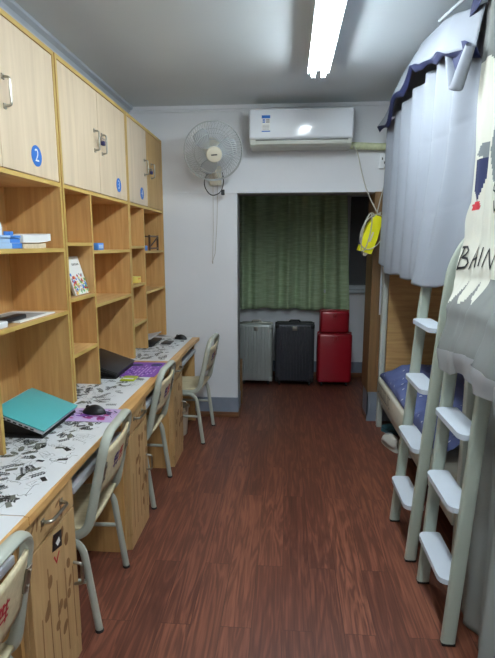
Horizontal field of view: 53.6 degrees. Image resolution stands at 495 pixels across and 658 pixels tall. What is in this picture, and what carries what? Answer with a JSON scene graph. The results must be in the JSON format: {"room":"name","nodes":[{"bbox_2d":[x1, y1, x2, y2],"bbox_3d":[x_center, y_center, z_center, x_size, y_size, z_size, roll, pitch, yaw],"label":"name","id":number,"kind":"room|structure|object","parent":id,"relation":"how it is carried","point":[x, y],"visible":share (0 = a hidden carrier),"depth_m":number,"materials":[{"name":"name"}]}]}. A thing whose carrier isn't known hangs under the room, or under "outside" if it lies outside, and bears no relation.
{"room":"dormitory room","nodes":[
{"label":"dormitory room","id":0,"kind":"room"},
{"bbox_2d":[14,0,487,106],"bbox_3d":[0.336,-1.460,1.412,3.350,0.100,8.720,1,10,4],"label":"ceiling","id":1,"kind":"structure","parent":0,"point":[149,52],"depth_m":2.87,"materials":[{"name":"paint"}]},
{"bbox_2d":[307,0,346,78],"bbox_3d":[0.402,-1.546,2.522,0.136,0.104,1.221,1,10,4],"label":"tube light","id":2,"kind":"object","parent":1,"relation":"attached to","point":[328,15],"visible":1,"depth_m":2.53,"materials":[{"name":"white plastic"}]},
{"bbox_2d":[437,0,494,415],"bbox_3d":[0.820,-0.533,1.283,0.211,1.643,1.850,1,10,4],"label":"curtain","id":3,"kind":"object","parent":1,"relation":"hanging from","point":[469,329],"visible":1,"depth_m":1.92,"materials":[{"name":"grey fabric"}]},
{"bbox_2d":[130,106,394,397],"bbox_3d":[0.555,-0.536,4.372,3.150,2.720,0.220,1,10,4],"label":"wall","id":4,"kind":"structure","parent":0,"point":[201,295],"depth_m":4.23,"materials":[{"name":"paint"}]},
{"bbox_2d":[184,120,242,263],"bbox_3d":[-0.244,-1.080,3.978,0.392,1.104,0.440,6,11,30],"label":"wall fan","id":5,"kind":"object","parent":4,"relation":"attached to","point":[212,150],"visible":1,"depth_m":3.86,"materials":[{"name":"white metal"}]},
{"bbox_2d":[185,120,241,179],"bbox_3d":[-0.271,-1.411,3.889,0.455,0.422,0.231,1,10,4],"label":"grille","id":6,"kind":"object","parent":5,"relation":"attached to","point":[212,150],"depth_m":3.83,"materials":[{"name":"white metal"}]},
{"bbox_2d":[184,120,242,180],"bbox_3d":[-0.270,-1.402,3.867,0.459,0.426,0.230,1,10,4],"label":"grille","id":7,"kind":"object","parent":5,"relation":"attached to","point":[212,150],"depth_m":3.83,"materials":[{"name":"white metal"}]},
{"bbox_2d":[129,101,389,141],"bbox_3d":[0.546,-1.699,4.053,3.150,0.320,0.016,1,10,4],"label":"trim","id":8,"kind":"structure","parent":4,"relation":"attached to","point":[202,108],"depth_m":4.08,"materials":[{"name":"paint"}]},
{"bbox_2d":[163,190,376,193],"bbox_3d":[0.032,-1.169,4.191,2.119,0.016,0.006,1,10,4],"label":"trim","id":9,"kind":"structure","parent":4,"relation":"attached to","point":[347,190],"depth_m":4.17,"materials":[{"name":"paint"}]},
{"bbox_2d":[196,405,365,419],"bbox_3d":[0.039,0.774,4.628,2.115,0.050,0.240,1,10,4],"label":"trim","id":10,"kind":"structure","parent":4,"relation":"attached to","point":[203,413],"depth_m":4.53,"materials":[{"name":"brown wood"}]},
{"bbox_2d":[195,386,389,420],"bbox_3d":[0.555,0.671,4.572,3.150,0.272,0.234,1,10,4],"label":"baseboard","id":11,"kind":"structure","parent":4,"relation":"attached to","point":[219,404],"depth_m":4.52,"materials":[{"name":"paint"}]},
{"bbox_2d":[237,192,374,395],"bbox_3d":[0.505,-0.281,4.421,1.181,1.820,0.198,1,10,4],"label":"trim","id":12,"kind":"structure","parent":4,"relation":"attached to","point":[311,193],"depth_m":4.36,"materials":[{"name":"paint"}]},
{"bbox_2d":[249,107,385,151],"bbox_3d":[0.873,-1.595,3.922,1.716,0.312,0.225,1,10,4],"label":"air conditioner","id":13,"kind":"object","parent":4,"relation":"attached to","point":[320,128],"visible":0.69,"depth_m":3.86,"materials":[{"name":"plastic"}]},
{"bbox_2d":[256,138,347,140],"bbox_3d":[0.428,-1.499,3.879,0.728,0.006,0.008,1,10,4],"label":"outlet","id":14,"kind":"object","parent":13,"relation":"attached to","point":[257,139],"depth_m":3.87,"materials":[{"name":"plastic"}]},
{"bbox_2d":[353,146,384,255],"bbox_3d":[1.016,-1.033,3.965,0.303,0.875,0.208,-3,10,-15],"label":"bag","id":15,"kind":"object","parent":4,"relation":"hanging from","point":[368,237],"visible":0.85,"depth_m":3.93,"materials":[{"name":"yellow plastic"}]},
{"bbox_2d":[361,192,382,391],"bbox_3d":[1.148,-0.319,4.406,0.127,1.740,0.332,1,10,4],"label":"door","id":16,"kind":"structure","parent":4,"relation":"attached to","point":[371,334],"depth_m":4.32,"materials":[{"name":"brown wood"}]},
{"bbox_2d":[379,153,384,168],"bbox_3d":[1.134,-1.390,4.055,0.086,0.120,0.022,1,10,4],"label":"wall socket","id":17,"kind":"object","parent":4,"relation":"attached to","point":[381,155],"visible":0.57,"depth_m":4.05,"materials":[{"name":"white plastic"}]},
{"bbox_2d":[76,376,478,657],"bbox_3d":[0.336,1.320,1.889,3.350,0.100,8.720,1,10,4],"label":"floor","id":18,"kind":"structure","parent":0,"point":[273,536],"depth_m":2.51,"materials":[{"name":"brown wood"}]},
{"bbox_2d":[0,517,28,657],"bbox_3d":[-0.986,1.020,1.081,0.627,0.765,0.968,1,10,4],"label":"desk","id":19,"kind":"object","parent":18,"relation":"on","point":[23,524],"visible":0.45,"depth_m":1.45,"materials":[{"name":"brown wood"}]},
{"bbox_2d":[0,555,14,579],"bbox_3d":[-0.925,0.715,1.187,0.430,0.050,0.586,1,10,4],"label":"keyboard tray","id":20,"kind":"object","parent":19,"relation":"on","point":[10,561],"depth_m":1.41,"materials":[{"name":"silver metal"}]},
{"bbox_2d":[0,515,23,540],"bbox_3d":[-0.997,0.638,1.033,0.578,0.003,0.937,1,10,4],"label":"desk mat","id":21,"kind":"object","parent":19,"relation":"on","point":[7,523],"visible":1,"depth_m":1.43,"materials":[{"name":"white paper"}]},
{"bbox_2d":[0,530,33,657],"bbox_3d":[-0.831,0.953,1.223,0.514,0.852,0.444,1,10,4],"label":"chair","id":22,"kind":"object","parent":18,"relation":"on","point":[14,590],"visible":1,"depth_m":1.27,"materials":[{"name":"beige metal"}]},
{"bbox_2d":[5,423,126,657],"bbox_3d":[-0.909,0.856,2.036,0.627,0.765,0.968,1,10,4],"label":"desk","id":23,"kind":"object","parent":18,"relation":"on","point":[52,628],"visible":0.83,"depth_m":1.72,"materials":[{"name":"brown wood"}]},
{"bbox_2d":[0,8,74,454],"bbox_3d":[-1.055,-0.366,1.916,0.319,1.676,0.978,1,10,4],"label":"bookcase","id":24,"kind":"object","parent":23,"relation":"on","point":[36,353],"visible":0.98,"depth_m":2.35,"materials":[{"name":"brown wood"}]},
{"bbox_2d":[0,321,7,328],"bbox_3d":[-0.985,-0.013,1.891,0.080,0.026,0.085,1,10,4],"label":"box","id":25,"kind":"object","parent":24,"relation":"on","point":[3,324],"visible":1,"depth_m":1.90,"materials":[{"name":"white plastic"}]},
{"bbox_2d":[0,243,21,248],"bbox_3d":[-1.031,-0.328,1.933,0.173,0.022,0.225,1,10,4],"label":"book","id":26,"kind":"object","parent":24,"relation":"on","point":[2,245],"visible":1,"depth_m":1.95,"materials":[{"name":"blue paper"}]},
{"bbox_2d":[0,238,19,242],"bbox_3d":[-1.036,-0.348,1.923,0.173,0.020,0.225,1,10,4],"label":"book","id":27,"kind":"object","parent":26,"relation":"on","point":[2,240],"visible":1,"depth_m":1.95,"materials":[{"name":"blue paper"}]},
{"bbox_2d":[0,235,20,237],"bbox_3d":[-1.030,-0.362,1.917,0.173,0.010,0.225,1,10,4],"label":"book","id":28,"kind":"object","parent":27,"relation":"on","point":[1,236],"visible":1,"depth_m":1.94,"materials":[{"name":"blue paper"}]},
{"bbox_2d":[3,231,12,234],"bbox_3d":[-0.968,-0.387,1.984,0.030,0.016,0.025,1,10,4],"label":"box","id":29,"kind":"object","parent":28,"relation":"on","point":[4,232],"visible":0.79,"depth_m":1.97,"materials":[{"name":"blue cardboard"}]},
{"bbox_2d":[0,311,54,322],"bbox_3d":[-1.036,-0.055,2.196,0.210,0.006,0.310,1,10,4],"label":"paper stack","id":30,"kind":"object","parent":24,"relation":"on","point":[30,315],"visible":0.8,"depth_m":2.24,"materials":[{"name":"grey paper"}]},
{"bbox_2d":[0,314,25,322],"bbox_3d":[-0.994,-0.041,2.037,0.050,0.020,0.200,1,10,4],"label":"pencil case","id":31,"kind":"object","parent":30,"relation":"on","point":[14,317],"visible":0.82,"depth_m":2.04,"materials":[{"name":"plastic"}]},
{"bbox_2d":[22,243,45,247],"bbox_3d":[-1.012,-0.368,2.163,0.155,0.023,0.195,1,10,4],"label":"booklet","id":32,"kind":"object","parent":24,"relation":"on","point":[24,245],"visible":0.46,"depth_m":2.17,"materials":[{"name":"beige paper"}]},
{"bbox_2d":[13,234,50,242],"bbox_3d":[-1.013,-0.404,2.173,0.170,0.042,0.245,1,10,4],"label":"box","id":33,"kind":"object","parent":32,"relation":"on","point":[25,238],"visible":0.62,"depth_m":2.16,"materials":[{"name":"white paper"}]},
{"bbox_2d":[0,408,110,515],"bbox_3d":[-0.921,0.477,1.971,0.578,0.003,0.962,1,10,4],"label":"desk mat","id":34,"kind":"object","parent":23,"relation":"on","point":[29,467],"visible":0.74,"depth_m":1.85,"materials":[{"name":"white paper"}]},
{"bbox_2d":[3,410,75,438],"bbox_3d":[-0.958,0.386,2.219,0.222,0.094,0.327,1,10,4],"label":"laptop stand","id":35,"kind":"object","parent":34,"relation":"on","point":[11,430],"visible":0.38,"depth_m":2.08,"materials":[{"name":"black plastic"}]},
{"bbox_2d":[2,388,77,434],"bbox_3d":[-0.953,0.364,2.215,0.234,0.102,0.336,1,10,4],"label":"laptop","id":36,"kind":"object","parent":35,"relation":"on","point":[35,410],"visible":0.98,"depth_m":2.18,"materials":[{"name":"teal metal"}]},
{"bbox_2d":[65,408,121,421],"bbox_3d":[-0.735,0.410,2.342,0.240,0.004,0.177,1,10,4],"label":"mouse pad","id":37,"kind":"object","parent":34,"relation":"on","point":[79,416],"visible":0.77,"depth_m":2.32,"materials":[{"name":"fabric"}]},
{"bbox_2d":[83,405,105,414],"bbox_3d":[-0.738,0.384,2.359,0.122,0.040,0.068,1,10,4],"label":"computer mouse","id":38,"kind":"object","parent":37,"relation":"on","point":[92,409],"visible":1,"depth_m":2.34,"materials":[{"name":"plastic"}]},
{"bbox_2d":[72,432,120,493],"bbox_3d":[-0.848,0.551,2.142,0.430,0.050,0.586,1,10,4],"label":"keyboard tray","id":39,"kind":"object","parent":23,"relation":"on","point":[88,467],"depth_m":2.00,"materials":[{"name":"silver metal"}]},
{"bbox_2d":[72,408,131,633],"bbox_3d":[-0.785,0.792,2.160,0.514,0.852,0.444,0,10,2],"label":"chair","id":40,"kind":"object","parent":18,"relation":"on","point":[89,501],"visible":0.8,"depth_m":2.02,"materials":[{"name":"paint"}]},
{"bbox_2d":[118,369,170,549],"bbox_3d":[-0.832,0.692,2.991,0.627,0.765,0.968,1,10,4],"label":"desk","id":41,"kind":"object","parent":18,"relation":"on","point":[136,482],"visible":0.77,"depth_m":2.66,"materials":[{"name":"brown wood"}]},
{"bbox_2d":[53,52,134,401],"bbox_3d":[-0.976,-0.534,2.899,0.319,1.676,1.002,1,10,4],"label":"bookcase","id":42,"kind":"object","parent":41,"relation":"on","point":[94,177],"visible":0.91,"depth_m":2.82,"materials":[{"name":"brown wood"}]},
{"bbox_2d":[68,256,88,295],"bbox_3d":[-0.935,-0.290,2.666,0.075,0.204,0.178,1,10,4],"label":"book","id":43,"kind":"object","parent":42,"relation":"on","point":[78,285],"visible":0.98,"depth_m":2.66,"materials":[{"name":"white paper"}]},
{"bbox_2d":[94,243,103,249],"bbox_3d":[-0.905,-0.492,2.922,0.066,0.042,0.095,1,10,4],"label":"box","id":44,"kind":"object","parent":42,"relation":"on","point":[97,246],"visible":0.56,"depth_m":2.89,"materials":[{"name":"blue cardboard"}]},
{"bbox_2d":[100,137,106,145],"bbox_3d":[-0.823,-1.065,2.790,0.020,0.041,0.106,1,10,4],"label":"padlock","id":45,"kind":"object","parent":42,"relation":"attached to","point":[101,138],"visible":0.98,"depth_m":2.78,"materials":[{"name":"metal"}]},
{"bbox_2d":[74,376,149,408],"bbox_3d":[-0.871,0.316,2.911,0.527,0.003,0.924,1,10,4],"label":"desk mat","id":46,"kind":"object","parent":41,"relation":"on","point":[111,393],"visible":0.41,"depth_m":2.71,"materials":[{"name":"white"}]},
{"bbox_2d":[100,364,132,378],"bbox_3d":[-0.896,0.230,3.140,0.227,0.090,0.339,1,10,4],"label":"laptop stand","id":47,"kind":"object","parent":46,"relation":"on","point":[103,375],"visible":0.27,"depth_m":2.99,"materials":[{"name":"black plastic"}]},
{"bbox_2d":[99,348,134,375],"bbox_3d":[-0.893,0.208,3.135,0.242,0.098,0.351,1,10,4],"label":"laptop","id":48,"kind":"object","parent":47,"relation":"on","point":[111,363],"visible":0.56,"depth_m":3.13,"materials":[{"name":"plastic"}]},
{"bbox_2d":[120,376,137,380],"bbox_3d":[-0.717,0.299,2.973,0.085,0.010,0.097,1,10,4],"label":"notepad","id":49,"kind":"object","parent":46,"relation":"on","point":[125,378],"visible":1,"depth_m":2.95,"materials":[{"name":"paper"}]},
{"bbox_2d":[120,362,165,376],"bbox_3d":[-0.686,0.262,3.207,0.249,0.003,0.365,1,10,4],"label":"mouse pad","id":50,"kind":"object","parent":46,"relation":"on","point":[140,369],"visible":0.91,"depth_m":3.19,"materials":[{"name":"purple fabric"}]},
{"bbox_2d":[146,379,164,408],"bbox_3d":[-0.771,0.388,3.091,0.430,0.050,0.600,1,10,4],"label":"keyboard tray","id":51,"kind":"object","parent":41,"relation":"on","point":[149,397],"depth_m":2.92,"materials":[{"name":"silver metal"}]},
{"bbox_2d":[146,360,175,509],"bbox_3d":[-0.729,0.629,3.110,0.514,0.852,0.444,1,10,4],"label":"chair","id":52,"kind":"object","parent":18,"relation":"on","point":[162,389],"visible":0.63,"depth_m":2.98,"materials":[{"name":"paint"}]},
{"bbox_2d":[134,337,198,466],"bbox_3d":[-0.755,0.528,3.947,0.627,0.765,0.971,1,10,4],"label":"desk","id":53,"kind":"object","parent":18,"relation":"on","point":[184,358],"visible":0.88,"depth_m":3.63,"materials":[{"name":"brown wood"}]},
{"bbox_2d":[125,111,166,357],"bbox_3d":[-0.899,-0.700,3.862,0.319,1.676,0.942,1,10,4],"label":"bookcase","id":54,"kind":"object","parent":53,"relation":"on","point":[145,190],"visible":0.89,"depth_m":3.82,"materials":[{"name":"brown wood"}]},
{"bbox_2d":[133,276,140,282],"bbox_3d":[-0.848,-0.374,3.711,0.061,0.046,0.085,1,10,4],"label":"box","id":55,"kind":"object","parent":54,"relation":"on","point":[136,279],"visible":0.81,"depth_m":3.67,"materials":[{"name":"yellow cardboard"}]},
{"bbox_2d":[145,235,158,250],"bbox_3d":[-0.844,-0.719,4.089,0.139,0.125,0.264,1,10,4],"label":"wooden rack","id":56,"kind":"object","parent":54,"relation":"on","point":[148,236],"visible":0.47,"depth_m":4.03,"materials":[{"name":"brown wood"}]},
{"bbox_2d":[133,337,191,360],"bbox_3d":[-0.788,0.145,3.905,0.533,0.003,0.900,1,10,4],"label":"desk mat","id":57,"kind":"object","parent":53,"relation":"on","point":[158,352],"visible":0.44,"depth_m":3.78,"materials":[{"name":"white"}]},
{"bbox_2d":[148,332,161,346],"bbox_3d":[-0.868,0.081,4.058,0.241,0.070,0.330,1,10,4],"label":"laptop","id":58,"kind":"object","parent":57,"relation":"on","point":[152,341],"visible":0.43,"depth_m":4.06,"materials":[{"name":"plastic"}]},
{"bbox_2d":[161,340,173,344],"bbox_3d":[-0.666,0.112,4.073,0.080,0.007,0.140,1,10,4],"label":"notebook","id":59,"kind":"object","parent":57,"relation":"on","point":[166,342],"visible":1,"depth_m":4.05,"materials":[{"name":"paper"}]},
{"bbox_2d":[174,334,186,339],"bbox_3d":[-0.577,0.067,4.231,0.117,0.040,0.073,1,10,4],"label":"computer mouse","id":60,"kind":"object","parent":57,"relation":"on","point":[179,337],"visible":1,"depth_m":4.21,"materials":[{"name":"plastic"}]},
{"bbox_2d":[182,349,195,365],"bbox_3d":[-0.695,0.225,4.041,0.430,0.050,0.615,1,10,4],"label":"keyboard tray","id":61,"kind":"object","parent":53,"relation":"on","point":[191,352],"depth_m":4.06,"materials":[{"name":"silver metal"}]},
{"bbox_2d":[183,402,189,435],"bbox_3d":[-0.591,0.760,4.117,0.217,0.246,0.217,1,10,4],"label":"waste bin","id":62,"kind":"object","parent":18,"relation":"on","point":[185,419],"visible":0.2,"depth_m":4.08,"materials":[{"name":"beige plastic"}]},
{"bbox_2d":[182,333,218,444],"bbox_3d":[-0.507,0.463,4.080,0.514,0.852,0.444,1,10,7],"label":"chair","id":63,"kind":"object","parent":18,"relation":"on","point":[191,385],"visible":0.77,"depth_m":3.92,"materials":[{"name":"paint"}]},
{"bbox_2d":[240,359,242,403],"bbox_3d":[-0.088,0.521,4.891,0.075,0.459,0.022,1,10,4],"label":"wooden board","id":64,"kind":"object","parent":18,"relation":"on","point":[241,378],"visible":0.44,"depth_m":4.88,"materials":[{"name":"brown wood"}]},
{"bbox_2d":[240,320,272,383],"bbox_3d":[0.102,0.258,5.606,0.378,0.736,0.254,1,10,4],"label":"suitcase","id":65,"kind":"object","parent":18,"relation":"on","point":[256,336],"visible":0.88,"depth_m":5.50,"materials":[{"name":"silver metal"}]},
{"bbox_2d":[275,319,314,384],"bbox_3d":[0.533,0.260,5.572,0.440,0.743,0.254,1,10,4],"label":"suitcase","id":66,"kind":"object","parent":18,"relation":"on","point":[294,338],"visible":1,"depth_m":5.46,"materials":[{"name":"black plastic"}]},
{"bbox_2d":[316,331,351,385],"bbox_3d":[0.977,0.333,5.549,0.380,0.608,0.254,1,10,4],"label":"suitcase","id":67,"kind":"object","parent":18,"relation":"on","point":[334,350],"visible":0.99,"depth_m":5.45,"materials":[{"name":"red plastic"}]},
{"bbox_2d":[319,309,348,332],"bbox_3d":[0.966,-0.089,5.470,0.322,0.252,0.209,1,10,4],"label":"suitcase","id":68,"kind":"object","parent":67,"relation":"on","point":[330,320],"visible":1,"depth_m":5.39,"materials":[{"name":"red plastic"}]},
{"bbox_2d":[381,423,397,434],"bbox_3d":[1.260,0.828,4.132,0.270,0.109,0.092,6,11,31],"label":"slipper","id":69,"kind":"object","parent":18,"relation":"on","point":[387,428],"visible":0.35,"depth_m":4.13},
{"bbox_2d":[381,433,398,452],"bbox_3d":[1.129,0.874,3.865,0.091,0.109,0.270,-1,10,-7],"label":"shoe","id":70,"kind":"object","parent":18,"relation":"on","point":[388,440],"visible":1,"depth_m":3.79,"materials":[{"name":"grey"}]},
{"bbox_2d":[376,267,474,554],"bbox_3d":[1.523,-0.209,3.116,0.945,2.500,1.965,1,10,4],"label":"bunk bed","id":71,"kind":"object","parent":18,"relation":"on","point":[402,298],"visible":0.14,"depth_m":4.11,"materials":[{"name":"paint"}]},
{"bbox_2d":[378,378,459,481],"bbox_3d":[1.490,0.654,3.285,0.896,0.169,1.810,1,10,4],"label":"mattress","id":72,"kind":"object","parent":71,"relation":"on","point":[387,397],"visible":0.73,"depth_m":3.44,"materials":[{"name":"beige fabric"}]},
{"bbox_2d":[380,364,464,450],"bbox_3d":[1.488,0.460,3.292,0.864,0.198,1.700,1,10,4],"label":"quilt","id":73,"kind":"object","parent":72,"relation":"on","point":[395,379],"visible":0.24,"depth_m":3.41,"materials":[{"name":"blue fabric"}]},
{"bbox_2d":[377,0,488,314],"bbox_3d":[1.404,-0.792,2.961,1.061,1.700,1.967,1,10,4],"label":"curtain","id":74,"kind":"object","parent":71,"relation":"hanging from","point":[430,154],"visible":0.94,"depth_m":2.52,"materials":[{"name":"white fabric"}]},
{"bbox_2d":[389,239,463,561],"bbox_3d":[0.926,0.335,2.509,0.259,1.631,0.397,1,10,4],"label":"ladder","id":75,"kind":"object","parent":18,"relation":"on","point":[411,497],"visible":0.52,"depth_m":2.44,"materials":[{"name":"metal"}]},
{"bbox_2d":[416,355,491,646],"bbox_3d":[0.889,0.487,2.004,0.238,1.502,0.397,1,10,4],"label":"ladder","id":76,"kind":"object","parent":18,"relation":"on","point":[450,570],"visible":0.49,"depth_m":1.94,"materials":[{"name":"metal"}]},
{"bbox_2d":[240,293,364,361],"bbox_3d":[0.670,-0.781,5.797,3.150,2.720,0.120,1,10,4],"label":"wall","id":77,"kind":"structure","parent":0,"point":[356,300],"depth_m":5.85,"materials":[{"name":"paint"}]},
{"bbox_2d":[240,195,348,310],"bbox_3d":[0.578,-1.024,5.600,1.850,1.657,0.105,1,10,4],"label":"window curtain","id":78,"kind":"object","parent":77,"relation":"hanging from","point":[293,249],"visible":0.71,"depth_m":5.63,"materials":[{"name":"green fabric"}]},
{"bbox_2d":[273,360,361,372],"bbox_3d":[0.665,0.453,5.941,3.150,0.130,0.012,1,10,4],"label":"baseboard","id":79,"kind":"structure","parent":77,"relation":"attached to","point":[356,367],"depth_m":5.89,"materials":[{"name":"paint"}]},
{"bbox_2d":[273,371,361,376],"bbox_3d":[0.664,0.544,5.953,3.150,0.055,0.020,1,10,4],"label":"trim","id":80,"kind":"structure","parent":77,"relation":"attached to","point":[352,374],"depth_m":5.89,"materials":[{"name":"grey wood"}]},
{"bbox_2d":[324,195,368,292],"bbox_3d":[0.591,-0.997,5.710,1.800,1.145,0.110,1,10,4],"label":"window","id":81,"kind":"structure","parent":77,"relation":"in","point":[358,205],"depth_m":5.67,"materials":[{"name":"glass"}]},
{"bbox_2d":[461,402,494,657],"bbox_3d":[0.874,0.636,1.334,0.082,1.425,1.536,1,10,4],"label":"curtain","id":82,"kind":"object","parent":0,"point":[478,598],"visible":0.54,"depth_m":1.94,"materials":[{"name":"fabric"}]},
{"bbox_3d":[-1.288,-0.083,1.728,0.100,2.720,8.620,1,10,4],"label":"wall","id":83,"kind":"structure","parent":0,"visible":0},
{"bbox_2d":[0,0,132,114],"bbox_3d":[-1.270,-1.259,0.762,0.055,0.075,6.920,1,10,4],"label":"trim","id":84,"kind":"structure","parent":83,"relation":"attached to","point":[11,7],"depth_m":2.83,"materials":[{"name":"paint"}]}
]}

